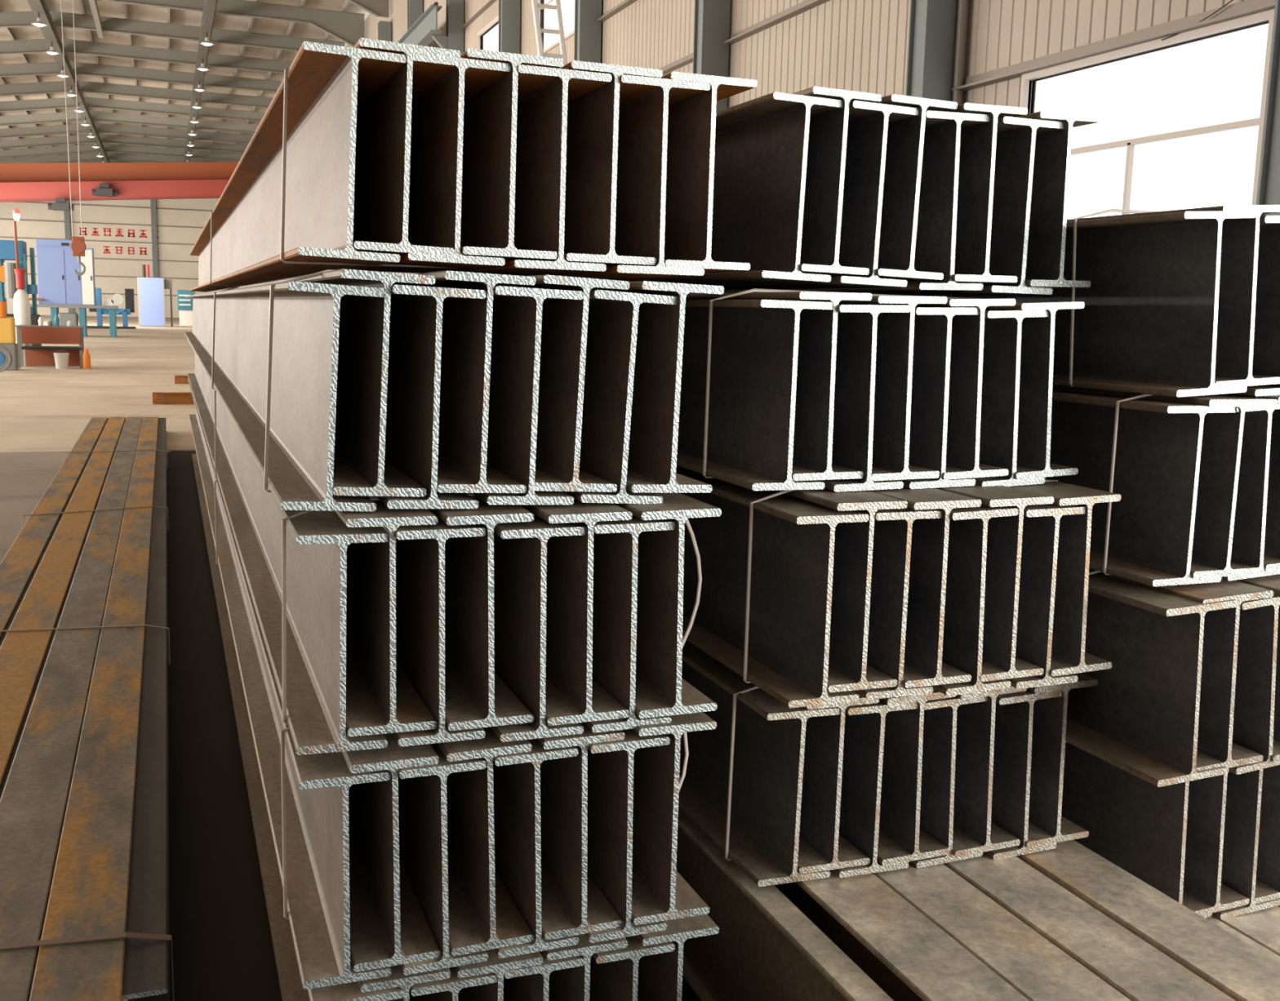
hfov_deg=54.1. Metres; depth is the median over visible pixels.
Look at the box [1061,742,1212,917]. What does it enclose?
steel beam
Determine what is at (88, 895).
steel beam
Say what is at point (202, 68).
lamp
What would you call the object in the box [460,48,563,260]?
steel beam
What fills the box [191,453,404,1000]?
steel beam
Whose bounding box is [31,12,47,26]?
lamp
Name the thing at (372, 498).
wire
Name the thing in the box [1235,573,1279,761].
steel beam
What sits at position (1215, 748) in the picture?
steel beam
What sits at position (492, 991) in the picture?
steel beam
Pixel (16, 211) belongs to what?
signal post
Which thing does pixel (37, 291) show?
trim
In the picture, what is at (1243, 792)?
steel beam
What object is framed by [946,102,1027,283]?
steel beam
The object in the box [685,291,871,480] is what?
steel beam
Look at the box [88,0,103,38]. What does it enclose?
beam
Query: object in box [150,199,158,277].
steel column
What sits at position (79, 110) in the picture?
lamp
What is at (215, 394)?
wire
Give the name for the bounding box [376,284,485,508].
steel beam
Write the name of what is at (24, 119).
rafter
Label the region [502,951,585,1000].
steel beam
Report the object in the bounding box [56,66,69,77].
lamp
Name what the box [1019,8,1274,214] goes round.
window
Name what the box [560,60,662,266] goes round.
steel beam
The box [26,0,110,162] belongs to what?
truss
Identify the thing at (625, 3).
trim
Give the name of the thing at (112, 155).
rafter
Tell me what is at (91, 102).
rafter
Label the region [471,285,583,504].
steel beam
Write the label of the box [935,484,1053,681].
steel beam
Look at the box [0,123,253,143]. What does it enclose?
rafter
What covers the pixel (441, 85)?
steel beam
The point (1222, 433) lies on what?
steel beam
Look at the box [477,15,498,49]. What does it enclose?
window
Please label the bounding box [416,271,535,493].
steel beam
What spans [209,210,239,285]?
wire
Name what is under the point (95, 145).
lamp
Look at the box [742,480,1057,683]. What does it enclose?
wire
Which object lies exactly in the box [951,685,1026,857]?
steel beam
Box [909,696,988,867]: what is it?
steel beam
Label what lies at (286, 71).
wire
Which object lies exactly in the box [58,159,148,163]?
rafter
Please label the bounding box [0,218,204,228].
trim
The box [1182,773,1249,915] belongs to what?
steel beam
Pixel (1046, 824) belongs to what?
steel beam
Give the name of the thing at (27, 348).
shelf
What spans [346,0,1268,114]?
wall
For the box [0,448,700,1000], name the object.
floor
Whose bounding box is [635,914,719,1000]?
steel beam
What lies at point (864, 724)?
steel beam
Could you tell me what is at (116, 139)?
rafter
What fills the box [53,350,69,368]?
bucket
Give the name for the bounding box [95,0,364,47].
rafter
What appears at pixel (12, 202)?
trim
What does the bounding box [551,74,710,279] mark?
steel beam
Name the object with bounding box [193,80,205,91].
lamp
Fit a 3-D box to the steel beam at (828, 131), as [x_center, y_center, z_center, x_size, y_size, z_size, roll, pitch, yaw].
[-1.681,-1.621,8.457,0.174,0.400,12.200,0,9,-21]
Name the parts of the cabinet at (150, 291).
panel, panel, post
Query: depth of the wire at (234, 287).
5.27 m
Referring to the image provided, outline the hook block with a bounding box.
[60,0,86,275]
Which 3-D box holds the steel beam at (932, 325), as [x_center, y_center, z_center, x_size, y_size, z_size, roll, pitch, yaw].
[-1.452,-1.134,8.432,0.173,0.400,12.200,-3,10,-20]
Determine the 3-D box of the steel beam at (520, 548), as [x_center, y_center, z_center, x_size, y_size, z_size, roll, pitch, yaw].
[-2.314,-0.658,7.971,0.162,0.400,12.200,-2,9,-20]
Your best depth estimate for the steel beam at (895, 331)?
2.79 m
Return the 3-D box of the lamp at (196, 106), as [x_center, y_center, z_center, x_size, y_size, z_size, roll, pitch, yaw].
[-24.075,-21.568,68.081,0.600,0.570,0.600,-2,9,-20]
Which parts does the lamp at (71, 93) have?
lamp shade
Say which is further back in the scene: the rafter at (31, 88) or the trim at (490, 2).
the rafter at (31, 88)
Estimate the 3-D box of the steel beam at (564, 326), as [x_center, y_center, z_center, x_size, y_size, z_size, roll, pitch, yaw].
[-2.245,-1.122,7.995,0.185,0.407,12.200,-2,9,-20]
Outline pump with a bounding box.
[0,301,18,370]
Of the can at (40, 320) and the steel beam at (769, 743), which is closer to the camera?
the steel beam at (769, 743)
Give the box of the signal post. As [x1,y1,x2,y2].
[13,208,19,289]
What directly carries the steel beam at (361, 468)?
on the steel beam at (306, 325)
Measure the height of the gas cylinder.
2.340 m
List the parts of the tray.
rail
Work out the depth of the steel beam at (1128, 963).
2.64 m
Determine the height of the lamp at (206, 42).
0.570 m
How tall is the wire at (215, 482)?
0.469 m
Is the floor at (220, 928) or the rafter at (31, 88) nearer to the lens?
the floor at (220, 928)
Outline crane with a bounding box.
[0,162,238,211]
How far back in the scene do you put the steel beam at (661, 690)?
2.45 m
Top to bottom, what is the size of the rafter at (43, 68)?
2.610 m
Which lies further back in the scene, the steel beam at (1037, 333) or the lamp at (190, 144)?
the lamp at (190, 144)
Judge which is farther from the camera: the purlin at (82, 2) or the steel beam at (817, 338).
the purlin at (82, 2)
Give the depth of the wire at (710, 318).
2.85 m
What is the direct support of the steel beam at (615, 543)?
on the steel beam at (659, 892)
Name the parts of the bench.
leg, leg, panel, panel, panel, leg, leg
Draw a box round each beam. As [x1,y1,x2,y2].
[0,416,125,785]
[0,417,107,637]
[0,417,126,799]
[0,417,142,1000]
[27,421,142,1000]
[28,417,158,1000]
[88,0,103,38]
[121,417,169,1000]
[152,391,194,404]
[174,374,188,383]
[184,280,384,511]
[186,337,388,755]
[187,378,391,989]
[189,41,407,292]
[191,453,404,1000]
[194,268,435,496]
[335,495,437,736]
[342,733,440,972]
[352,37,460,255]
[355,53,511,273]
[358,964,450,1000]
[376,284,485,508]
[392,508,485,746]
[398,742,488,974]
[408,966,497,1000]
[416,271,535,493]
[427,496,533,730]
[436,726,533,955]
[453,64,612,275]
[453,948,542,1000]
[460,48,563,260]
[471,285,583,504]
[490,505,586,742]
[493,738,578,958]
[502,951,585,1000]
[510,275,629,492]
[518,498,632,725]
[537,722,624,940]
[542,933,627,1000]
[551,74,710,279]
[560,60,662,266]
[562,289,677,503]
[583,515,675,733]
[584,728,670,942]
[589,935,675,1000]
[602,280,724,492]
[610,92,842,284]
[612,492,721,718]
[631,711,716,924]
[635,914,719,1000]
[659,71,757,272]
[675,465,868,707]
[675,807,893,1000]
[676,299,833,490]
[678,637,839,886]
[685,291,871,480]
[711,100,919,289]
[724,110,990,292]
[773,488,907,692]
[774,869,1029,1000]
[792,86,881,275]
[796,694,879,874]
[817,304,910,492]
[831,115,1064,295]
[831,699,918,877]
[838,295,947,480]
[852,507,942,699]
[867,487,981,688]
[872,861,1131,1000]
[875,93,957,280]
[876,688,956,866]
[897,306,978,488]
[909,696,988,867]
[915,298,1015,479]
[921,210,1256,396]
[930,504,1018,695]
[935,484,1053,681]
[942,852,1235,1000]
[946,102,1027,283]
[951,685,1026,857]
[970,309,1048,486]
[983,689,1062,859]
[985,301,1084,479]
[1006,503,1085,688]
[1009,479,1120,676]
[1015,111,1101,288]
[1015,839,1279,1000]
[1025,672,1097,847]
[1044,390,1236,586]
[1052,385,1277,578]
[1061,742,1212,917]
[1065,569,1239,786]
[1066,204,1279,386]
[1088,568,1273,770]
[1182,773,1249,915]
[1204,915,1279,962]
[1211,906,1279,955]
[1212,768,1279,919]
[1221,403,1279,581]
[1222,393,1279,570]
[1227,215,1279,396]
[1228,594,1279,774]
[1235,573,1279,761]
[1254,764,1279,903]
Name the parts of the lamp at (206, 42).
lamp shade, bulb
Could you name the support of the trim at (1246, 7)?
attached to the wall at (861, 46)
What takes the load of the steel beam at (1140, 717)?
on the steel beam at (1138, 825)
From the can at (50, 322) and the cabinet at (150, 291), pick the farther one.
the cabinet at (150, 291)
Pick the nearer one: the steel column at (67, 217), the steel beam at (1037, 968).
the steel beam at (1037, 968)
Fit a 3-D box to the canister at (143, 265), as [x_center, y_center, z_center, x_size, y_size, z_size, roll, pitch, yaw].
[-30.233,-13.976,76.378,0.199,0.780,0.199,-2,9,-20]
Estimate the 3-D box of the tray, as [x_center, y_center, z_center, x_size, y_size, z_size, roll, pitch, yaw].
[-27.005,-23.183,75.794,0.440,0.250,82.000,-2,9,-20]
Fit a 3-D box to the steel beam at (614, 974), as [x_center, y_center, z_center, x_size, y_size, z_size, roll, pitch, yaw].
[-2.147,0.197,8.198,0.168,0.400,12.200,-2,9,-20]
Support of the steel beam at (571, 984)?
on the floor at (220, 928)
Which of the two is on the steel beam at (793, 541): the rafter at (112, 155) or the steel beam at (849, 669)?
the steel beam at (849, 669)
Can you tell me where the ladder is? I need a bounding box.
[531,0,567,66]
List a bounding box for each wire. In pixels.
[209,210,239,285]
[211,284,243,389]
[213,390,217,479]
[213,480,218,564]
[263,269,416,492]
[280,68,479,269]
[280,727,688,919]
[281,493,702,724]
[702,288,976,478]
[724,685,759,860]
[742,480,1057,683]
[1065,569,1101,742]
[1069,208,1153,386]
[1102,394,1152,575]
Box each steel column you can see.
[63,200,74,312]
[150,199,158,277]
[377,20,391,41]
[407,0,422,30]
[445,0,463,54]
[497,0,519,53]
[573,0,601,62]
[692,0,730,111]
[905,0,958,102]
[1256,0,1279,216]
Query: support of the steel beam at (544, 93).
on the steel beam at (564, 326)
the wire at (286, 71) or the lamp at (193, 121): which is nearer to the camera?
the wire at (286, 71)
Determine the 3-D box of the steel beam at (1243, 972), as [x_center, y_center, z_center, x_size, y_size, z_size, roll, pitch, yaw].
[-0.578,0.377,7.248,0.184,0.400,12.600,-2,9,-20]
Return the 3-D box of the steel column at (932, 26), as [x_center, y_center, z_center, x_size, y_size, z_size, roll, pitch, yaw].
[3.208,-6.306,13.390,0.510,12.000,0.440,-2,9,-20]
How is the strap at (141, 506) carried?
on the steel beam at (34, 797)
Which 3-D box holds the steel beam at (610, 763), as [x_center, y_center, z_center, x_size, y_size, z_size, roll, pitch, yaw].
[-2.154,-0.249,8.073,0.161,0.400,12.200,-2,9,-20]
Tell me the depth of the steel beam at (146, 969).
3.85 m
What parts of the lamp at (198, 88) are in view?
lamp shade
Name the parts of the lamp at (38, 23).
lamp shade, bulb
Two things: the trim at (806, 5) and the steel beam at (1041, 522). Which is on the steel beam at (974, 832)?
the steel beam at (1041, 522)
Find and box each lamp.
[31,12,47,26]
[44,41,59,54]
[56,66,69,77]
[66,85,77,96]
[73,102,84,112]
[80,116,90,125]
[86,129,95,137]
[91,142,100,147]
[96,150,104,157]
[184,148,192,155]
[186,138,195,146]
[187,127,196,135]
[190,114,199,123]
[191,98,202,108]
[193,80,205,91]
[195,58,209,71]
[200,31,214,45]
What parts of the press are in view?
crown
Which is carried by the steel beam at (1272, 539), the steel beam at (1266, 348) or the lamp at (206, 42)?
the steel beam at (1266, 348)
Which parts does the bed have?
panel, post, rail, post, panel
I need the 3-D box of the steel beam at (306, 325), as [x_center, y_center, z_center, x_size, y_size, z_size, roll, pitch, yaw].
[-2.677,-1.087,7.860,0.187,0.408,12.200,-2,9,-20]
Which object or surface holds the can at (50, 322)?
on the bench
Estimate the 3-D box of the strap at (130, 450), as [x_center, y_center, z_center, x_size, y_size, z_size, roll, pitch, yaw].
[-5.177,-0.395,12.396,0.956,0.196,0.008,-3,10,-28]
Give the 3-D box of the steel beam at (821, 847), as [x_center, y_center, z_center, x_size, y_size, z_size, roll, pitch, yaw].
[-1.685,-0.266,8.466,0.182,0.400,12.200,-2,9,-20]
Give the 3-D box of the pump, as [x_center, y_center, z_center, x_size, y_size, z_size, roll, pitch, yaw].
[-14.614,-3.767,28.680,0.600,1.550,0.600,-2,9,-20]
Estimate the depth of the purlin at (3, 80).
74.70 m
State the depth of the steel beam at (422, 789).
2.40 m
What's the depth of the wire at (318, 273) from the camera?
2.44 m
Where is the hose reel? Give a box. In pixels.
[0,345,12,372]
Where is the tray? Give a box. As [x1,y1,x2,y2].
[183,0,217,162]
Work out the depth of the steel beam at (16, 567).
8.19 m
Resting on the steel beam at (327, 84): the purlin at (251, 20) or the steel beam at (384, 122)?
the steel beam at (384, 122)
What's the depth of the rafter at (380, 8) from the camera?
46.14 m
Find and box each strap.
[0,624,170,664]
[0,932,173,1000]
[21,506,168,531]
[63,449,168,468]
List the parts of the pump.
frame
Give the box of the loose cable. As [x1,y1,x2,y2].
[1161,0,1233,40]
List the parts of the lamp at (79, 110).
lamp shade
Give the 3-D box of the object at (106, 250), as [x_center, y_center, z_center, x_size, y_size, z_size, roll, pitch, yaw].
[-48.171,-22.629,113.268,0.666,0.679,0.010,-2,9,-20]
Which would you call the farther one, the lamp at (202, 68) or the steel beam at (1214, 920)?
the lamp at (202, 68)
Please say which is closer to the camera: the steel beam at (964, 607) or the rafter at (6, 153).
the steel beam at (964, 607)
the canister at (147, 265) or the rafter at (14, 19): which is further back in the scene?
the canister at (147, 265)
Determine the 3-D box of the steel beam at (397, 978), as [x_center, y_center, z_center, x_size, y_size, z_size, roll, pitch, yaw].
[-2.579,0.188,8.031,0.168,0.400,12.200,-2,9,-20]
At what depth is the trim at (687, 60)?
20.80 m
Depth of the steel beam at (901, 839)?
2.93 m
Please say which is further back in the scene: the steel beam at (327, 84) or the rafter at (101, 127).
the rafter at (101, 127)
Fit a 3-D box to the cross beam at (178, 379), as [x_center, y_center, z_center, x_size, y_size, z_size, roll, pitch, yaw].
[-8.039,-2.499,25.965,3.000,0.170,0.160,-2,9,-20]
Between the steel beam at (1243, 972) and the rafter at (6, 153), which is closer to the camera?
the steel beam at (1243, 972)
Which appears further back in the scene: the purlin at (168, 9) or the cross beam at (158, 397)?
the purlin at (168, 9)
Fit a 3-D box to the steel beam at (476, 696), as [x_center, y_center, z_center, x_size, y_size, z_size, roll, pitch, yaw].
[-2.408,-0.683,7.949,0.162,0.400,12.200,-2,9,-20]
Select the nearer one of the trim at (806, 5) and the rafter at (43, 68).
the trim at (806, 5)
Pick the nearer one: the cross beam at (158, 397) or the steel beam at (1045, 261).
the steel beam at (1045, 261)
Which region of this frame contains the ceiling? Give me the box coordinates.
[0,0,369,163]
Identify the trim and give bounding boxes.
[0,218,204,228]
[0,236,195,244]
[12,201,212,211]
[26,255,198,262]
[27,273,198,279]
[37,291,177,296]
[460,0,497,28]
[596,0,637,22]
[658,53,693,75]
[723,0,830,44]
[951,0,1275,91]
[952,0,968,104]
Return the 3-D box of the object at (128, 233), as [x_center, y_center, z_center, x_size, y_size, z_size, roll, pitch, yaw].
[-46.168,-24.224,113.769,0.703,0.717,0.010,-2,9,-20]
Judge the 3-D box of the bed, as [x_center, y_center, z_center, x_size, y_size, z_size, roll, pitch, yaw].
[-29.241,-10.635,69.290,2.500,2.250,1.200,-2,9,-20]
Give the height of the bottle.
0.480 m
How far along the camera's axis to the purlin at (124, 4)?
59.20 m
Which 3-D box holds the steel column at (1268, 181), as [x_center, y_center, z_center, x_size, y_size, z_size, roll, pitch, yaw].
[4.947,-5.566,8.793,0.510,12.000,0.440,-2,9,-20]
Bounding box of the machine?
[177,289,195,325]
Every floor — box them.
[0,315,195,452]
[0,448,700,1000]
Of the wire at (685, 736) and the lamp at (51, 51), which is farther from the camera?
the lamp at (51, 51)
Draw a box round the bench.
[15,324,84,368]
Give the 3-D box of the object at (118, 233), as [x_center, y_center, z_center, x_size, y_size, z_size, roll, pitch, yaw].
[-47.104,-24.211,113.417,0.703,0.752,0.010,-2,9,-20]
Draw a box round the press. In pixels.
[0,240,41,346]
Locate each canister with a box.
[142,264,146,277]
[146,264,149,277]
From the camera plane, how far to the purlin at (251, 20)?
60.74 m
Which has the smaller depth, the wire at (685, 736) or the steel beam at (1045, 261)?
the wire at (685, 736)
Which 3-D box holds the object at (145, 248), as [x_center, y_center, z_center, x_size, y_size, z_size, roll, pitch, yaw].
[-45.306,-22.722,114.337,0.666,0.679,0.010,-2,9,-20]
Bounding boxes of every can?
[38,316,43,325]
[47,320,53,325]
[53,315,59,325]
[66,320,71,325]
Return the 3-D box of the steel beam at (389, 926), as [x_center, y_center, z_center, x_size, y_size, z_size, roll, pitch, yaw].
[-2.584,-0.236,7.958,0.161,0.400,12.200,-2,9,-20]
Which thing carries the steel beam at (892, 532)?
on the steel beam at (821, 847)
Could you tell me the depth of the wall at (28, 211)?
113.79 m
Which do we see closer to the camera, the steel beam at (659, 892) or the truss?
the steel beam at (659, 892)
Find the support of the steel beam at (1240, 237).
on the steel beam at (1147, 323)
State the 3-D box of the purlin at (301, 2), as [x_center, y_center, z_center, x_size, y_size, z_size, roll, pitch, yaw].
[-23.030,-24.110,75.419,0.100,0.260,86.800,-2,9,-20]
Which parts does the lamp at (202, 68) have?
lamp shade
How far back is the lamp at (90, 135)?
82.74 m
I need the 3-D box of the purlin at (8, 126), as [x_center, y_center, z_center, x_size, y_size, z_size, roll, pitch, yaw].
[-37.205,-23.012,70.233,0.100,0.260,86.800,-2,9,-20]
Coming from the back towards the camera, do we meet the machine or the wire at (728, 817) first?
the machine
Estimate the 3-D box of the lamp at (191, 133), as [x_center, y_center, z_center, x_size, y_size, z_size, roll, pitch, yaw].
[-28.344,-23.383,79.364,0.600,0.570,0.600,-2,9,-20]
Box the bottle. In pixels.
[82,348,90,368]
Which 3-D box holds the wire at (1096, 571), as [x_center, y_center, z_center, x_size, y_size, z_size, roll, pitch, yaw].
[1.271,0.360,3.079,0.567,0.435,0.008,-2,9,-20]
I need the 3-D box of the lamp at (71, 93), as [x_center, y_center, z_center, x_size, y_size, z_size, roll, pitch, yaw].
[-29.877,-21.527,65.892,0.600,0.570,0.600,-2,9,-20]
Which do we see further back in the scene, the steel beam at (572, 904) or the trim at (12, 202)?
the trim at (12, 202)
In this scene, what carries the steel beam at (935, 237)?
on the steel beam at (965, 391)
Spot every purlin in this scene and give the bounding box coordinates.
[0,9,82,153]
[0,77,60,155]
[0,113,38,156]
[79,0,123,144]
[123,3,145,146]
[166,8,169,147]
[207,0,260,159]
[230,0,306,160]
[321,0,350,39]
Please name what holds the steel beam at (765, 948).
on the floor at (220, 928)
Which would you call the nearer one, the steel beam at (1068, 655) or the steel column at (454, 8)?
the steel beam at (1068, 655)
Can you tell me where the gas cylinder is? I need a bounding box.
[13,268,31,366]
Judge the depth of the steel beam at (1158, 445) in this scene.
2.92 m
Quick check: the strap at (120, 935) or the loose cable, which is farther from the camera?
the loose cable
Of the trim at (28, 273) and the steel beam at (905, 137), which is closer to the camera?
the steel beam at (905, 137)
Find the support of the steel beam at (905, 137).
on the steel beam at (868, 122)
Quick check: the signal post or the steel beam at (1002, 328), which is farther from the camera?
the signal post
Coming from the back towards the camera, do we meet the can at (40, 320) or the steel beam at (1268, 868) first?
the can at (40, 320)
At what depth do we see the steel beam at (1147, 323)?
2.95 m
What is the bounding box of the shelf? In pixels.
[21,346,83,350]
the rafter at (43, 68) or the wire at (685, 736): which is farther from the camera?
the rafter at (43, 68)
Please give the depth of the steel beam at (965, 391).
2.85 m
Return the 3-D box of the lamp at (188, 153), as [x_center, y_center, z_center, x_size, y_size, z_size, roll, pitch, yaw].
[-32.613,-25.197,90.648,0.600,0.570,0.600,-2,9,-20]
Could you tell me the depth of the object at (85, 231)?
112.41 m
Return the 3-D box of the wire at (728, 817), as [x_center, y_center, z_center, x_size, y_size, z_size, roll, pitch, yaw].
[0.624,0.618,3.060,0.898,0.431,0.008,-2,9,-20]
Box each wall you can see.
[0,198,219,317]
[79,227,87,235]
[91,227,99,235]
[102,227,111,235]
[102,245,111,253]
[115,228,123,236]
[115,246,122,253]
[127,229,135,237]
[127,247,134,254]
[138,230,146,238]
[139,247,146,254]
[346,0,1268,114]
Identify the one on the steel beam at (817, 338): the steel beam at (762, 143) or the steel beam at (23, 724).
the steel beam at (762, 143)
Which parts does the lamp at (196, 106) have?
lamp shade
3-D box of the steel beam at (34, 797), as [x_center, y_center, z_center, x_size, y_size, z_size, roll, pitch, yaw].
[-3.934,0.097,9.350,0.187,0.180,14.500,-2,9,-20]
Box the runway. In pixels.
[397,1,448,48]
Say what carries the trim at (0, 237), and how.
attached to the wall at (28, 211)
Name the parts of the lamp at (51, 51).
lamp shade, bulb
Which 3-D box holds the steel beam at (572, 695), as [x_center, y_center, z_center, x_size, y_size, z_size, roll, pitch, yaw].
[-2.228,-0.686,7.987,0.162,0.400,12.200,-2,9,-20]
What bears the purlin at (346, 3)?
on the rafter
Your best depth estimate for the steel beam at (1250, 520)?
2.87 m
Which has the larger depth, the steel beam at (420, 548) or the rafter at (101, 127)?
the rafter at (101, 127)
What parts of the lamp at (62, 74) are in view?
lamp shade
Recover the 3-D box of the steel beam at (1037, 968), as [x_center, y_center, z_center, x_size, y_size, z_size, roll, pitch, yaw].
[-0.946,0.389,7.111,0.184,0.400,12.600,-2,9,-20]
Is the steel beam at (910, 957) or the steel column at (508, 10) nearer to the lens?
the steel beam at (910, 957)
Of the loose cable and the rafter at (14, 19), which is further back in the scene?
the rafter at (14, 19)
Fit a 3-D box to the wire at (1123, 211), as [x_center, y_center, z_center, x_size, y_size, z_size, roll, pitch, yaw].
[1.256,-0.499,3.120,0.465,0.432,0.008,-2,9,-20]
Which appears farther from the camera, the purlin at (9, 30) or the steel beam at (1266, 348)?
the purlin at (9, 30)
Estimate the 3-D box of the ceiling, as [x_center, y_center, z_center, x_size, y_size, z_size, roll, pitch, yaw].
[-24.034,-19.257,47.925,27.250,2.110,139.200,-2,9,-20]
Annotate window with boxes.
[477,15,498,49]
[537,0,574,56]
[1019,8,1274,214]
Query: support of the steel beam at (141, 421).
on the floor at (220, 928)
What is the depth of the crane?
82.62 m
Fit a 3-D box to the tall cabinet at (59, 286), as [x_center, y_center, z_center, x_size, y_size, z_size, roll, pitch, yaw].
[-24.573,-9.152,54.158,3.620,4.080,1.500,-2,9,-20]
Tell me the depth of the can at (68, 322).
30.00 m
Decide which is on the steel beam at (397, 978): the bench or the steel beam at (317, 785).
the steel beam at (317, 785)
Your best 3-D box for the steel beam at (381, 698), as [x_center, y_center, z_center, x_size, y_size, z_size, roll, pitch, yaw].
[-2.581,-0.679,7.909,0.162,0.400,12.200,-2,9,-20]
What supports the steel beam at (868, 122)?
on the steel beam at (895, 331)
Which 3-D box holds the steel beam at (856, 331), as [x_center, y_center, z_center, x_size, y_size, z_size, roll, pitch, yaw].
[-1.633,-1.127,8.351,0.173,0.400,12.200,-3,10,-20]
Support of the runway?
attached to the steel column at (454, 8)
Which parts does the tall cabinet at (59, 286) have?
arm, door, leg, name plate, door, leg, door, leg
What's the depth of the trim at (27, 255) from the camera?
114.18 m
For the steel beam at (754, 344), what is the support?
on the steel beam at (849, 669)
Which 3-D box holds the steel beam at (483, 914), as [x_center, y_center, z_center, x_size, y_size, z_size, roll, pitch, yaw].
[-2.414,-0.249,8.004,0.161,0.400,12.200,-3,10,-20]
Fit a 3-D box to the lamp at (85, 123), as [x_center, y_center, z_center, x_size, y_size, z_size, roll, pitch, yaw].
[-34.146,-23.342,77.176,0.600,0.570,0.600,-2,9,-20]
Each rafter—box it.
[0,10,345,52]
[0,38,292,73]
[0,61,282,93]
[0,80,272,108]
[0,97,265,122]
[0,111,258,133]
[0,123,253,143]
[0,133,248,153]
[0,142,243,160]
[0,151,239,163]
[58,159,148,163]
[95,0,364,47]
[346,0,388,17]
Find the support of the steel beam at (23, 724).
on the floor at (220, 928)
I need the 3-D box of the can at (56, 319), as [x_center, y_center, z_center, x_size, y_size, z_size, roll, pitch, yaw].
[-13.925,-4.300,29.936,0.116,0.260,0.116,-2,9,-20]
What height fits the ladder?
8.914 m
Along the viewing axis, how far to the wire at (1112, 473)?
2.87 m
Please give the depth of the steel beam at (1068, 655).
2.82 m
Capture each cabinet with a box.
[28,239,117,337]
[137,277,173,326]
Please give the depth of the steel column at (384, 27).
46.26 m
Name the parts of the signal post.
lamp glass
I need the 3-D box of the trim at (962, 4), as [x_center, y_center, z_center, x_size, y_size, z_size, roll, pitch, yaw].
[3.472,-6.422,13.201,0.099,12.300,0.099,-2,9,-20]
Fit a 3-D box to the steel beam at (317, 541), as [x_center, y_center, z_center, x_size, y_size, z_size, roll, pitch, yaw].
[-2.667,-0.649,7.891,0.162,0.400,12.200,-1,9,-21]
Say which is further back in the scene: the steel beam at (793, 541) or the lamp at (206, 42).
the lamp at (206, 42)
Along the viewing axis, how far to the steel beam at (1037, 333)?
2.91 m
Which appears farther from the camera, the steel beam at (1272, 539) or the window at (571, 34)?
the window at (571, 34)
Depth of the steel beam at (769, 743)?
2.99 m
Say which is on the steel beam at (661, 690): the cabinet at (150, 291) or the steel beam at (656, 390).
the steel beam at (656, 390)
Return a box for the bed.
[87,288,135,328]
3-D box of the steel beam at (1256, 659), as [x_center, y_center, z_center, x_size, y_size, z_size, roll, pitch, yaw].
[-0.705,-0.495,8.470,0.230,0.414,12.200,-2,9,-20]
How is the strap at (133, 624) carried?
attached to the steel beam at (146, 969)
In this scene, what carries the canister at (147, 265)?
on the cabinet at (150, 291)
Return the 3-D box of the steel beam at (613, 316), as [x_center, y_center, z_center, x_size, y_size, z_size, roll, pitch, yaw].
[-2.154,-1.099,8.026,0.188,0.408,12.200,-2,9,-20]
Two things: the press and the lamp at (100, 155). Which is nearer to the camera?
the press
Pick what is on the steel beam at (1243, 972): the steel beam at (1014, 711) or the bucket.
the steel beam at (1014, 711)
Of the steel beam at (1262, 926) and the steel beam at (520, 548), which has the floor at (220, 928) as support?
the steel beam at (1262, 926)
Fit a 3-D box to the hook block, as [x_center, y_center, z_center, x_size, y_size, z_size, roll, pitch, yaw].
[-16.018,-11.563,35.328,0.409,10.300,0.320,-2,9,-20]
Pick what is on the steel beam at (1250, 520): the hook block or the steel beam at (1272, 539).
the steel beam at (1272, 539)
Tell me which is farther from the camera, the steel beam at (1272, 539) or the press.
the press

